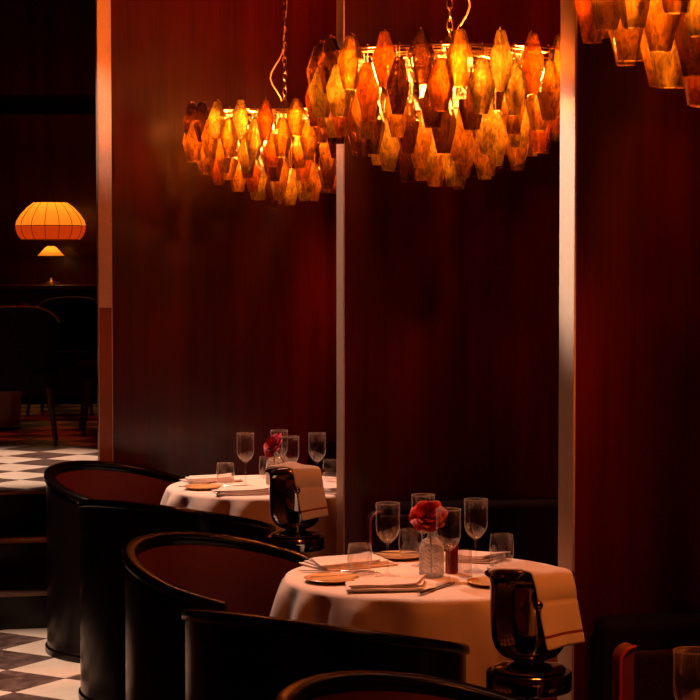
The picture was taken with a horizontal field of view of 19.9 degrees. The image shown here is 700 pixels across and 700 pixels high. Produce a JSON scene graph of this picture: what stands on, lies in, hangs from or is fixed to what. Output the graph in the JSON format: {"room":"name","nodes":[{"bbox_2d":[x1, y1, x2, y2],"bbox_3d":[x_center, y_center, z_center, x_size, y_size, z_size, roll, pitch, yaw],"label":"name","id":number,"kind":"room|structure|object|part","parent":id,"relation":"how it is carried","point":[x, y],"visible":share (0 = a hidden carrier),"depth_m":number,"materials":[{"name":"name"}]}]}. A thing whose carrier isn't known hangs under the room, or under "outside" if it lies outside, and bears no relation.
{"room":"restaurant","nodes":[
{"label":"restaurant","id":0,"kind":"room"},
{"bbox_2d":[0,628,79,699],"bbox_3d":[-0.500,1.466,4.521,11.000,0.100,10.900,0,3,0],"label":"floor","id":1,"kind":"structure","parent":0,"point":[27,672],"depth_m":7.88,"materials":[{"name":"tile"}]},
{"bbox_2d":[0,493,46,629],"bbox_3d":[-2.830,0.970,8.858,3.476,0.497,0.867,-1,3,-13],"label":"staircase","id":2,"kind":"structure","parent":1,"relation":"on","point":[23,556],"depth_m":9.20,"materials":[{"name":"black wood"}]},
{"bbox_2d":[44,460,184,662],"bbox_3d":[-0.986,0.859,8.372,0.531,0.762,0.738,2,3,32],"label":"barrel chair","id":3,"kind":"object","parent":1,"relation":"on","point":[67,482],"visible":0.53,"depth_m":8.15,"materials":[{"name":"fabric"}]},
{"bbox_2d":[55,470,172,503],"bbox_3d":[-0.981,0.700,8.362,0.479,0.361,0.674,2,3,32],"label":"cushion","id":4,"kind":"object","parent":3,"relation":"on","point":[145,486],"depth_m":8.59,"materials":[{"name":"fabric"}]},
{"bbox_3d":[-0.986,0.553,8.358,0.531,0.150,0.738,2,3,32],"label":"rail","id":5,"kind":"part","parent":3,"relation":"part of","materials":[{"name":"black paint"}]},
{"bbox_2d":[77,499,275,699],"bbox_3d":[-0.695,0.906,7.341,0.738,0.762,0.531,2,3,32],"label":"barrel chair","id":6,"kind":"object","parent":1,"relation":"on","point":[105,526],"visible":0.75,"depth_m":7.15,"materials":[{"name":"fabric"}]},
{"bbox_3d":[-0.695,0.600,7.327,0.738,0.150,0.531,2,3,32],"label":"rail","id":7,"kind":"part","parent":6,"relation":"part of","materials":[{"name":"black paint"}]},
{"bbox_2d":[122,531,312,699],"bbox_3d":[-0.408,0.961,6.135,0.531,0.762,0.738,2,3,32],"label":"barrel chair","id":8,"kind":"object","parent":1,"relation":"on","point":[167,574],"visible":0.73,"depth_m":6.17,"materials":[{"name":"black leather"}]},
{"bbox_3d":[-0.408,0.655,6.121,0.531,0.150,0.738,2,3,32],"label":"rail","id":9,"kind":"part","parent":8,"relation":"part of","materials":[{"name":"black paint"}]},
{"bbox_2d":[137,545,303,615],"bbox_3d":[-0.403,0.802,6.124,0.479,0.361,0.674,2,3,32],"label":"cushion","id":10,"kind":"object","parent":8,"relation":"on","point":[245,579],"depth_m":6.34,"materials":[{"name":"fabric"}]},
{"bbox_2d":[267,535,323,552],"bbox_3d":[-0.183,0.970,6.751,0.260,0.688,0.260,0,3,0],"label":"stand","id":11,"kind":"object","parent":1,"relation":"on","point":[315,544],"visible":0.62,"depth_m":6.65,"materials":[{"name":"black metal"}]},
{"bbox_2d":[265,468,325,538],"bbox_3d":[-0.183,0.515,6.730,0.204,0.221,0.204,2,4,43],"label":"ice bucket","id":12,"kind":"object","parent":11,"relation":"on","point":[285,513],"visible":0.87,"depth_m":6.66,"materials":[{"name":"silver metal"}]},
{"bbox_2d":[265,461,328,520],"bbox_3d":[-0.196,0.468,6.680,0.240,0.189,0.115,2,4,43],"label":"napkin","id":13,"kind":"object","parent":12,"relation":"on","point":[311,498],"visible":1,"depth_m":6.63,"materials":[{"name":"white fabric"}]},
{"bbox_3d":[-0.174,0.462,6.618,0.024,0.025,0.051,0,3,0],"label":"knob","id":14,"kind":"part","parent":12,"relation":"part of","materials":[{"name":"silver metal"}]},
{"bbox_2d":[308,442,336,476],"bbox_3d":[0.473,0.819,9.120,1.250,0.775,0.570,-1,3,-13],"label":"banquette","id":15,"kind":"object","parent":1,"relation":"on","point":[316,457],"visible":0.06,"depth_m":9.12,"materials":[{"name":"black paint"}]},
{"bbox_2d":[181,609,469,699],"bbox_3d":[-0.117,1.010,5.053,0.738,0.762,0.531,2,3,32],"label":"barrel chair","id":16,"kind":"object","parent":1,"relation":"on","point":[229,655],"visible":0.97,"depth_m":4.82,"materials":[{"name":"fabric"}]},
{"bbox_3d":[-0.117,0.705,5.039,0.738,0.150,0.531,2,3,32],"label":"rail","id":17,"kind":"part","parent":16,"relation":"part of","materials":[{"name":"black leather"}]},
{"bbox_2d":[275,670,524,699],"bbox_3d":[0.127,1.059,3.987,0.531,0.762,0.738,2,3,32],"label":"barrel chair","id":18,"kind":"object","parent":1,"relation":"on","point":[351,684],"visible":1,"depth_m":4.21,"materials":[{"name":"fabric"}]},
{"bbox_2d":[313,691,457,699],"bbox_3d":[0.132,0.900,3.977,0.479,0.361,0.674,2,3,32],"label":"cushion","id":19,"kind":"object","parent":18,"relation":"on","point":[317,695],"depth_m":4.21,"materials":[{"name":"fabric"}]},
{"bbox_2d":[367,497,557,566],"bbox_3d":[0.902,0.899,6.877,1.864,0.819,0.596,-1,3,-13],"label":"banquette","id":20,"kind":"object","parent":1,"relation":"on","point":[531,524],"visible":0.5,"depth_m":6.93,"materials":[{"name":"black leather"}]},
{"bbox_3d":[0.077,0.922,6.410,0.036,0.815,0.050,-1,3,-13],"label":"arm","id":21,"kind":"part","parent":20,"relation":"part of","materials":[{"name":"black fabric"}]},
{"bbox_2d":[486,666,571,699],"bbox_3d":[0.406,1.070,4.553,0.260,0.688,0.260,0,3,0],"label":"stand","id":22,"kind":"object","parent":1,"relation":"on","point":[527,688],"visible":0.74,"depth_m":4.46,"materials":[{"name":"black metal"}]},
{"bbox_2d":[484,569,574,676],"bbox_3d":[0.406,0.615,4.533,0.204,0.221,0.204,2,4,43],"label":"ice bucket","id":23,"kind":"object","parent":22,"relation":"on","point":[517,634],"visible":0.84,"depth_m":4.46,"materials":[{"name":"silver metal"}]},
{"bbox_2d":[488,560,584,651],"bbox_3d":[0.397,0.568,4.482,0.240,0.189,0.115,2,4,43],"label":"napkin","id":24,"kind":"object","parent":23,"relation":"on","point":[555,586],"visible":1,"depth_m":4.43,"materials":[{"name":"white fabric"}]},
{"bbox_3d":[0.415,0.562,4.420,0.024,0.025,0.051,0,3,0],"label":"knob","id":25,"kind":"part","parent":23,"relation":"part of","materials":[{"name":"silver metal"}]},
{"bbox_2d":[593,611,699,699],"bbox_3d":[1.379,1.000,4.661,1.824,0.819,0.596,-1,3,-13],"label":"banquette","id":26,"kind":"object","parent":1,"relation":"on","point":[633,653],"visible":1,"depth_m":4.63,"materials":[{"name":"black leather"}]},
{"bbox_3d":[0.574,1.023,4.198,0.036,0.815,0.050,-1,3,-13],"label":"arm","id":27,"kind":"part","parent":26,"relation":"part of","materials":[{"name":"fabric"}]},
{"bbox_2d":[0,0,96,398],"bbox_3d":[-0.500,-0.959,16.023,11.000,3.700,0.100,0,3,0],"label":"wall","id":28,"kind":"structure","parent":0,"point":[28,171],"depth_m":15.94,"materials":[{"name":"brown wood"}]},
{"bbox_2d":[0,103,95,113],"bbox_3d":[-0.500,-1.920,15.907,11.000,0.090,0.045,0,3,0],"label":"trim","id":29,"kind":"structure","parent":28,"relation":"attached to","point":[5,108],"depth_m":15.88,"materials":[{"name":"black paint"}]},
{"bbox_2d":[0,399,97,494],"bbox_3d":[-2.176,0.764,13.337,7.800,0.501,7.600,-1,3,-13],"label":"floor","id":30,"kind":"structure","parent":0,"point":[27,449],"depth_m":12.14,"materials":[{"name":"tile"}]},
{"bbox_2d":[0,391,21,427],"bbox_3d":[-2.560,0.148,13.216,0.938,0.740,0.938,0,3,0],"label":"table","id":31,"kind":"object","parent":30,"relation":"on","point":[10,401],"visible":0.18,"depth_m":13.07,"materials":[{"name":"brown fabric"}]},
{"bbox_2d":[0,306,59,445],"bbox_3d":[-2.020,0.148,12.119,0.528,0.845,0.480,0,3,-8],"label":"dining chair","id":32,"kind":"object","parent":30,"relation":"on","point":[29,335],"visible":1,"depth_m":11.92,"materials":[{"name":"black fabric"}]},
{"bbox_3d":[-2.023,0.162,12.145,0.440,0.110,0.430,0,3,-8],"label":"seat","id":33,"kind":"part","parent":32,"relation":"part of","materials":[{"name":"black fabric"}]},
{"bbox_3d":[-2.001,-0.005,11.976,0.513,0.500,0.206,0,3,-8],"label":"backrest","id":34,"kind":"part","parent":32,"relation":"part of","materials":[{"name":"black fabric"}]},
{"bbox_3d":[-1.999,-0.209,11.952,0.528,0.115,0.169,0,3,-8],"label":"rail","id":35,"kind":"part","parent":32,"relation":"part of","materials":[{"name":"brown wood"}]},
{"bbox_3d":[-1.788,0.399,11.973,0.075,0.355,0.075,0,3,-8],"label":"leg","id":36,"kind":"part","parent":32,"relation":"part of","materials":[{"name":"brown wood"}]},
{"bbox_3d":[-1.842,0.382,12.349,0.040,0.355,0.093,1,3,29],"label":"leg","id":37,"kind":"part","parent":32,"relation":"part of","materials":[{"name":"brown wood"}]},
{"bbox_2d":[26,297,96,415],"bbox_3d":[-2.060,0.039,14.517,0.528,0.845,0.480,0,3,5],"label":"dining chair","id":38,"kind":"object","parent":30,"relation":"on","point":[77,316],"visible":0.54,"depth_m":14.67,"materials":[{"name":"brown wood"}]},
{"bbox_3d":[-2.287,0.291,14.361,0.093,0.355,0.040,-2,3,-32],"label":"leg","id":39,"kind":"part","parent":38,"relation":"part of","materials":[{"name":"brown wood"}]},
{"bbox_3d":[-2.249,0.274,14.737,0.040,0.355,0.093,-2,3,-32],"label":"leg","id":40,"kind":"part","parent":38,"relation":"part of","materials":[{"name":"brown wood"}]},
{"bbox_3d":[-2.047,-0.332,14.652,0.528,0.115,0.169,0,3,5],"label":"rail","id":41,"kind":"part","parent":38,"relation":"part of","materials":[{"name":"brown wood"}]},
{"bbox_3d":[-2.048,-0.127,14.646,0.513,0.500,0.206,0,3,5],"label":"backrest","id":42,"kind":"part","parent":38,"relation":"part of","materials":[{"name":"black fabric"}]},
{"bbox_3d":[-2.062,0.055,14.493,0.440,0.110,0.430,0,3,5],"label":"seat","id":43,"kind":"part","parent":38,"relation":"part of","materials":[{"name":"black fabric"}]},
{"bbox_3d":[-1.865,0.292,14.324,0.093,0.355,0.040,2,4,42],"label":"leg","id":44,"kind":"part","parent":38,"relation":"part of","materials":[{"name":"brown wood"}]},
{"bbox_2d":[76,360,96,435],"bbox_3d":[-1.520,0.112,12.918,0.480,0.845,0.528,0,3,-10],"label":"dining chair","id":45,"kind":"object","parent":30,"relation":"on","point":[86,370],"visible":0.14,"depth_m":12.68,"materials":[{"name":"brown wood"}]},
{"bbox_3d":[-1.745,0.348,13.099,0.093,0.355,0.040,1,3,27],"label":"leg","id":46,"kind":"part","parent":45,"relation":"part of","materials":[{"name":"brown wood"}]},
{"bbox_3d":[-1.545,0.127,12.915,0.430,0.110,0.440,0,3,-10],"label":"seat","id":47,"kind":"part","parent":45,"relation":"part of","materials":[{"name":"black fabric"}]},
{"bbox_3d":[-1.673,0.367,12.693,0.040,0.355,0.093,2,4,43],"label":"leg","id":48,"kind":"part","parent":45,"relation":"part of","materials":[{"name":"brown wood"}]},
{"bbox_3d":[-2.450,-0.049,15.582,3.560,0.920,0.464,0,3,0],"label":"sideboard","id":49,"kind":"object","parent":30,"relation":"on","visible":0},
{"bbox_2d":[38,246,63,283],"bbox_3d":[-2.327,-0.660,15.566,0.210,0.297,0.210,0,3,0],"label":"table lamp","id":50,"kind":"object","parent":49,"relation":"on","point":[49,250],"visible":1,"depth_m":15.51,"materials":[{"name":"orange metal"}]},
{"bbox_3d":[-2.327,-0.771,15.561,0.210,0.075,0.210,0,3,0],"label":"lamp shade","id":51,"kind":"part","parent":50,"relation":"part of","materials":[{"name":"beige fabric"}]},
{"bbox_2d":[95,0,336,477],"bbox_3d":[0.274,-0.655,9.346,2.904,3.700,0.069,-1,3,-13],"label":"wall","id":52,"kind":"structure","parent":0,"point":[216,305],"depth_m":9.12,"materials":[{"name":"brown wood"}]},
{"bbox_3d":[-1.138,-0.640,9.015,0.003,3.700,0.068,-1,3,-13],"label":"trim","id":53,"kind":"part","parent":52,"relation":"part of","materials":[{"name":"silver metal"}]},
{"bbox_3d":[-1.104,-1.339,8.966,0.058,2.300,0.016,-1,3,-13],"label":"trim","id":54,"kind":"part","parent":52,"relation":"part of","materials":[{"name":"silver metal"}]},
{"bbox_3d":[-1.104,0.510,9.052,0.058,1.398,0.014,-1,3,-13],"label":"trim","id":55,"kind":"part","parent":52,"relation":"part of","materials":[{"name":"brown wood"}]},
{"bbox_3d":[-1.075,-0.640,9.005,0.003,3.700,0.018,-1,3,-13],"label":"trim","id":56,"kind":"part","parent":52,"relation":"part of","materials":[{"name":"silver metal"}]},
{"bbox_2d":[336,0,560,554],"bbox_3d":[0.869,-0.557,7.187,1.856,3.700,0.120,-1,3,-13],"label":"wall","id":57,"kind":"structure","parent":0,"point":[447,299],"depth_m":7.04,"materials":[{"name":"brown wood"}]},
{"bbox_3d":[-0.033,-0.548,6.983,0.006,3.700,0.107,-1,3,-13],"label":"trim","id":58,"kind":"part","parent":57,"relation":"part of","materials":[{"name":"silver metal"}]},
{"bbox_2d":[557,0,699,699],"bbox_3d":[1.375,-0.457,4.978,1.756,3.700,0.120,-1,3,-13],"label":"wall","id":59,"kind":"structure","parent":0,"point":[629,442],"depth_m":4.79,"materials":[{"name":"brown wood"}]},
{"bbox_3d":[0.522,-0.448,4.785,0.006,3.700,0.107,-1,3,-13],"label":"trim","id":60,"kind":"part","parent":59,"relation":"part of","materials":[{"name":"silver metal"}]},
{"bbox_3d":[-0.500,-2.473,7.495,11.000,0.100,17.200,0,3,0],"label":"ceiling","id":61,"kind":"structure","parent":0,"visible":0},
{"bbox_2d":[14,0,85,239],"bbox_3d":[-2.288,-1.807,15.234,0.552,1.934,0.552,0,3,0],"label":"pendant lamp","id":62,"kind":"object","parent":61,"relation":"hanging from","point":[50,220],"visible":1,"depth_m":15.08,"materials":[{"name":"fabric"}]},
{"bbox_3d":[-2.288,-1.908,15.229,0.006,1.732,0.005,0,3,0],"label":"cord","id":63,"kind":"part","parent":62,"relation":"part of","materials":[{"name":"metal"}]},
{"bbox_3d":[-2.288,-1.037,15.269,0.544,0.178,0.544,0,3,0],"label":"lamp shade","id":64,"kind":"part","parent":62,"relation":"part of","materials":[{"name":"fabric"}]},
{"bbox_2d":[183,0,335,207],"bbox_3d":[-0.261,-1.499,7.861,0.818,1.877,0.817,-2,3,-33],"label":"glass chandelier","id":65,"kind":"object","parent":61,"relation":"hanging from","point":[235,145],"visible":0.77,"depth_m":7.63,"materials":[{"name":"orange glass"}]},
{"bbox_3d":[-0.255,-0.841,7.891,0.756,0.287,0.753,-2,3,-33],"label":"frame","id":66,"kind":"part","parent":65,"relation":"part of","materials":[{"name":"gold metal"}]},
{"bbox_3d":[-0.257,-1.694,7.851,0.016,1.451,0.016,1,3,12],"label":"chain","id":67,"kind":"part","parent":65,"relation":"part of","materials":[{"name":"gold metal"}]},
{"bbox_2d":[305,0,559,189],"bbox_3d":[0.277,-1.395,5.613,0.810,1.882,0.816,0,3,-9],"label":"glass chandelier","id":68,"kind":"object","parent":61,"relation":"hanging from","point":[429,134],"visible":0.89,"depth_m":5.37,"materials":[{"name":"orange glass"}]},
{"bbox_3d":[0.283,-0.741,5.643,0.756,0.283,0.753,0,3,-9],"label":"frame","id":69,"kind":"part","parent":68,"relation":"part of","materials":[{"name":"gold metal"}]},
{"bbox_3d":[0.281,-1.591,5.604,0.016,1.451,0.016,2,3,36],"label":"chain","id":70,"kind":"part","parent":68,"relation":"part of","materials":[{"name":"gold metal"}]},
{"bbox_2d":[574,0,699,107],"bbox_3d":[0.792,-1.293,3.364,0.804,1.881,0.816,2,3,39],"label":"glass chandelier","id":71,"kind":"object","parent":61,"relation":"hanging from","point":[664,35],"visible":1,"depth_m":3.31,"materials":[{"name":"orange glass"}]},
{"bbox_3d":[0.230,1.005,5.722,0.788,0.712,0.788,0,3,0],"label":"round table","id":72,"kind":"object","parent":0,"visible":0},
{"bbox_2d":[269,555,556,699],"bbox_3d":[0.238,0.950,5.718,1.045,0.618,1.032,0,3,0],"label":"tablecloth","id":73,"kind":"object","parent":72,"relation":"on","point":[459,612],"visible":0.41,"depth_m":5.33,"materials":[{"name":"white fabric"}]},
{"bbox_2d":[303,573,358,583],"bbox_3d":[-0.052,0.640,5.585,0.156,0.011,0.156,0,3,0],"label":"bread plate","id":74,"kind":"object","parent":73,"relation":"on","point":[339,579],"visible":0.96,"depth_m":5.60,"materials":[{"name":"white ceramic"}]},
{"bbox_2d":[298,570,376,573],"bbox_3d":[-0.036,0.633,5.734,0.232,0.009,0.015,1,3,11],"label":"table knife","id":75,"kind":"object","parent":73,"relation":"on","point":[344,571],"visible":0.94,"depth_m":5.73,"materials":[{"name":"metal"}]},
{"bbox_3d":[-0.085,0.635,5.744,0.132,0.002,0.016,1,3,12],"label":"blade","id":76,"kind":"part","parent":75,"relation":"part of","materials":[{"name":"metal"}]},
{"bbox_3d":[0.026,0.634,5.723,0.105,0.009,0.012,1,3,12],"label":"handle","id":77,"kind":"part","parent":75,"relation":"part of","materials":[{"name":"metal"}]},
{"bbox_2d":[310,570,381,577],"bbox_3d":[-0.011,0.625,5.590,0.208,0.012,0.024,-1,3,-18],"label":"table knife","id":78,"kind":"object","parent":73,"relation":"on","point":[361,571],"visible":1,"depth_m":5.59,"materials":[{"name":"metal"}]},
{"bbox_2d":[298,552,397,570],"bbox_3d":[-0.010,0.621,5.881,0.266,0.022,0.170,-2,3,-32],"label":"folded napkin","id":79,"kind":"object","parent":73,"relation":"on","point":[367,559],"visible":1,"depth_m":5.84,"materials":[{"name":"white fabric"}]},
{"bbox_2d":[345,574,433,592],"bbox_3d":[0.100,0.638,5.477,0.243,0.024,0.169,0,3,-8],"label":"folded napkin","id":80,"kind":"object","parent":73,"relation":"on","point":[415,583],"visible":1,"depth_m":5.42,"materials":[{"name":"white fabric"}]},
{"bbox_2d":[361,551,435,554],"bbox_3d":[0.144,0.609,6.013,0.232,0.009,0.015,1,3,14],"label":"table knife","id":81,"kind":"object","parent":73,"relation":"on","point":[417,553],"visible":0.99,"depth_m":6.00,"materials":[{"name":"metal"}]},
{"bbox_3d":[0.095,0.610,6.026,0.132,0.002,0.016,1,3,15],"label":"blade","id":82,"kind":"part","parent":81,"relation":"part of","materials":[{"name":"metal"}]},
{"bbox_3d":[0.205,0.610,5.999,0.105,0.009,0.012,1,3,15],"label":"handle","id":83,"kind":"part","parent":81,"relation":"part of","materials":[{"name":"metal"}]},
{"bbox_2d":[375,550,424,559],"bbox_3d":[0.150,0.620,6.019,0.156,0.011,0.156,0,3,0],"label":"bread plate","id":84,"kind":"object","parent":73,"relation":"on","point":[383,555],"visible":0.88,"depth_m":6.03,"materials":[{"name":"white ceramic"}]},
{"bbox_2d":[417,582,453,594],"bbox_3d":[0.236,0.646,5.451,0.015,0.009,0.232,1,3,27],"label":"table knife","id":85,"kind":"object","parent":73,"relation":"on","point":[448,583],"visible":1,"depth_m":5.42,"materials":[{"name":"metal"}]},
{"bbox_3d":[0.208,0.649,5.394,0.012,0.009,0.105,1,3,28],"label":"handle","id":86,"kind":"part","parent":85,"relation":"part of","materials":[{"name":"metal"}]},
{"bbox_3d":[0.259,0.646,5.496,0.016,0.002,0.132,1,3,28],"label":"blade","id":87,"kind":"part","parent":85,"relation":"part of","materials":[{"name":"metal"}]},
{"bbox_2d":[445,543,457,573],"bbox_3d":[0.292,0.598,5.733,0.037,0.082,0.037,0,3,0],"label":"votive holder","id":88,"kind":"object","parent":73,"relation":"on","point":[451,555],"visible":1,"depth_m":5.72,"materials":[{"name":"red glass"}]},
{"bbox_2d":[426,550,510,563],"bbox_3d":[0.359,0.615,5.995,0.230,0.024,0.142,1,3,20],"label":"folded napkin","id":89,"kind":"object","parent":73,"relation":"on","point":[467,556],"visible":0.88,"depth_m":5.95,"materials":[{"name":"white fabric"}]},
{"bbox_2d":[467,576,489,586],"bbox_3d":[0.400,0.642,5.525,0.156,0.011,0.156,0,3,0],"label":"bread plate","id":90,"kind":"object","parent":73,"relation":"on","point":[484,581],"visible":0.41,"depth_m":5.55,"materials":[{"name":"white ceramic"}]},
{"bbox_3d":[0.231,0.578,5.672,0.072,0.127,0.072,0,3,0],"label":"glass vase","id":91,"kind":"object","parent":73,"relation":"on","visible":0},
{"bbox_2d":[409,500,447,571],"bbox_3d":[0.222,0.529,5.678,0.107,0.200,0.079,1,3,24],"label":"rose","id":92,"kind":"object","parent":91,"relation":"in","point":[420,513],"visible":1,"depth_m":5.66,"materials":[{"name":"red plant"}]},
{"bbox_3d":[0.226,0.559,5.671,0.014,0.141,0.004,0,3,0],"label":"stem","id":93,"kind":"part","parent":92,"relation":"part of","materials":[{"name":"green plant"}]},
{"bbox_3d":[-0.310,0.903,7.969,0.788,0.712,0.788,0,3,0],"label":"round table","id":94,"kind":"object","parent":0,"visible":0},
{"bbox_2d":[160,475,336,556],"bbox_3d":[-0.313,0.847,7.972,1.042,0.618,1.056,0,3,0],"label":"tablecloth","id":95,"kind":"object","parent":94,"relation":"on","point":[256,507],"visible":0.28,"depth_m":7.58,"materials":[{"name":"white fabric"}]},
{"bbox_2d":[184,484,222,489],"bbox_3d":[-0.575,0.537,7.832,0.156,0.011,0.156,0,3,0],"label":"bread plate","id":96,"kind":"object","parent":95,"relation":"on","point":[209,486],"visible":0.96,"depth_m":7.85,"materials":[{"name":"white ceramic"}]},
{"bbox_2d":[178,482,226,486],"bbox_3d":[-0.575,0.524,7.819,0.208,0.012,0.024,-2,3,-30],"label":"fork","id":97,"kind":"object","parent":96,"relation":"on","point":[209,482],"visible":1,"depth_m":7.82,"materials":[{"name":"metal"}]},
{"bbox_2d":[179,473,243,483],"bbox_3d":[-0.564,0.519,8.101,0.240,0.023,0.153,-1,3,-25],"label":"folded napkin","id":98,"kind":"object","parent":95,"relation":"on","point":[228,477],"visible":0.99,"depth_m":8.06,"materials":[{"name":"white fabric"}]},
{"bbox_2d":[212,485,268,495],"bbox_3d":[-0.401,0.537,7.693,0.264,0.025,0.170,-1,3,-12],"label":"folded napkin","id":99,"kind":"object","parent":95,"relation":"on","point":[223,490],"visible":0.88,"depth_m":7.63,"materials":[{"name":"white fabric"}]},
{"bbox_2d":[323,484,336,494],"bbox_3d":[-0.060,0.536,7.737,0.140,0.023,0.220,-2,3,-40],"label":"folded napkin","id":100,"kind":"object","parent":95,"relation":"on","point":[328,489],"visible":0.38,"depth_m":7.68,"materials":[{"name":"white fabric"}]},
{"bbox_3d":[-0.300,0.473,7.970,0.072,0.127,0.072,0,3,0],"label":"glass vase","id":101,"kind":"object","parent":95,"relation":"on","visible":0},
{"bbox_2d":[264,433,282,464],"bbox_3d":[-0.305,0.428,7.941,0.108,0.196,0.069,2,4,44],"label":"rose","id":102,"kind":"object","parent":101,"relation":"in","point":[274,440],"visible":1,"depth_m":7.93,"materials":[{"name":"red plant"}]}
]}

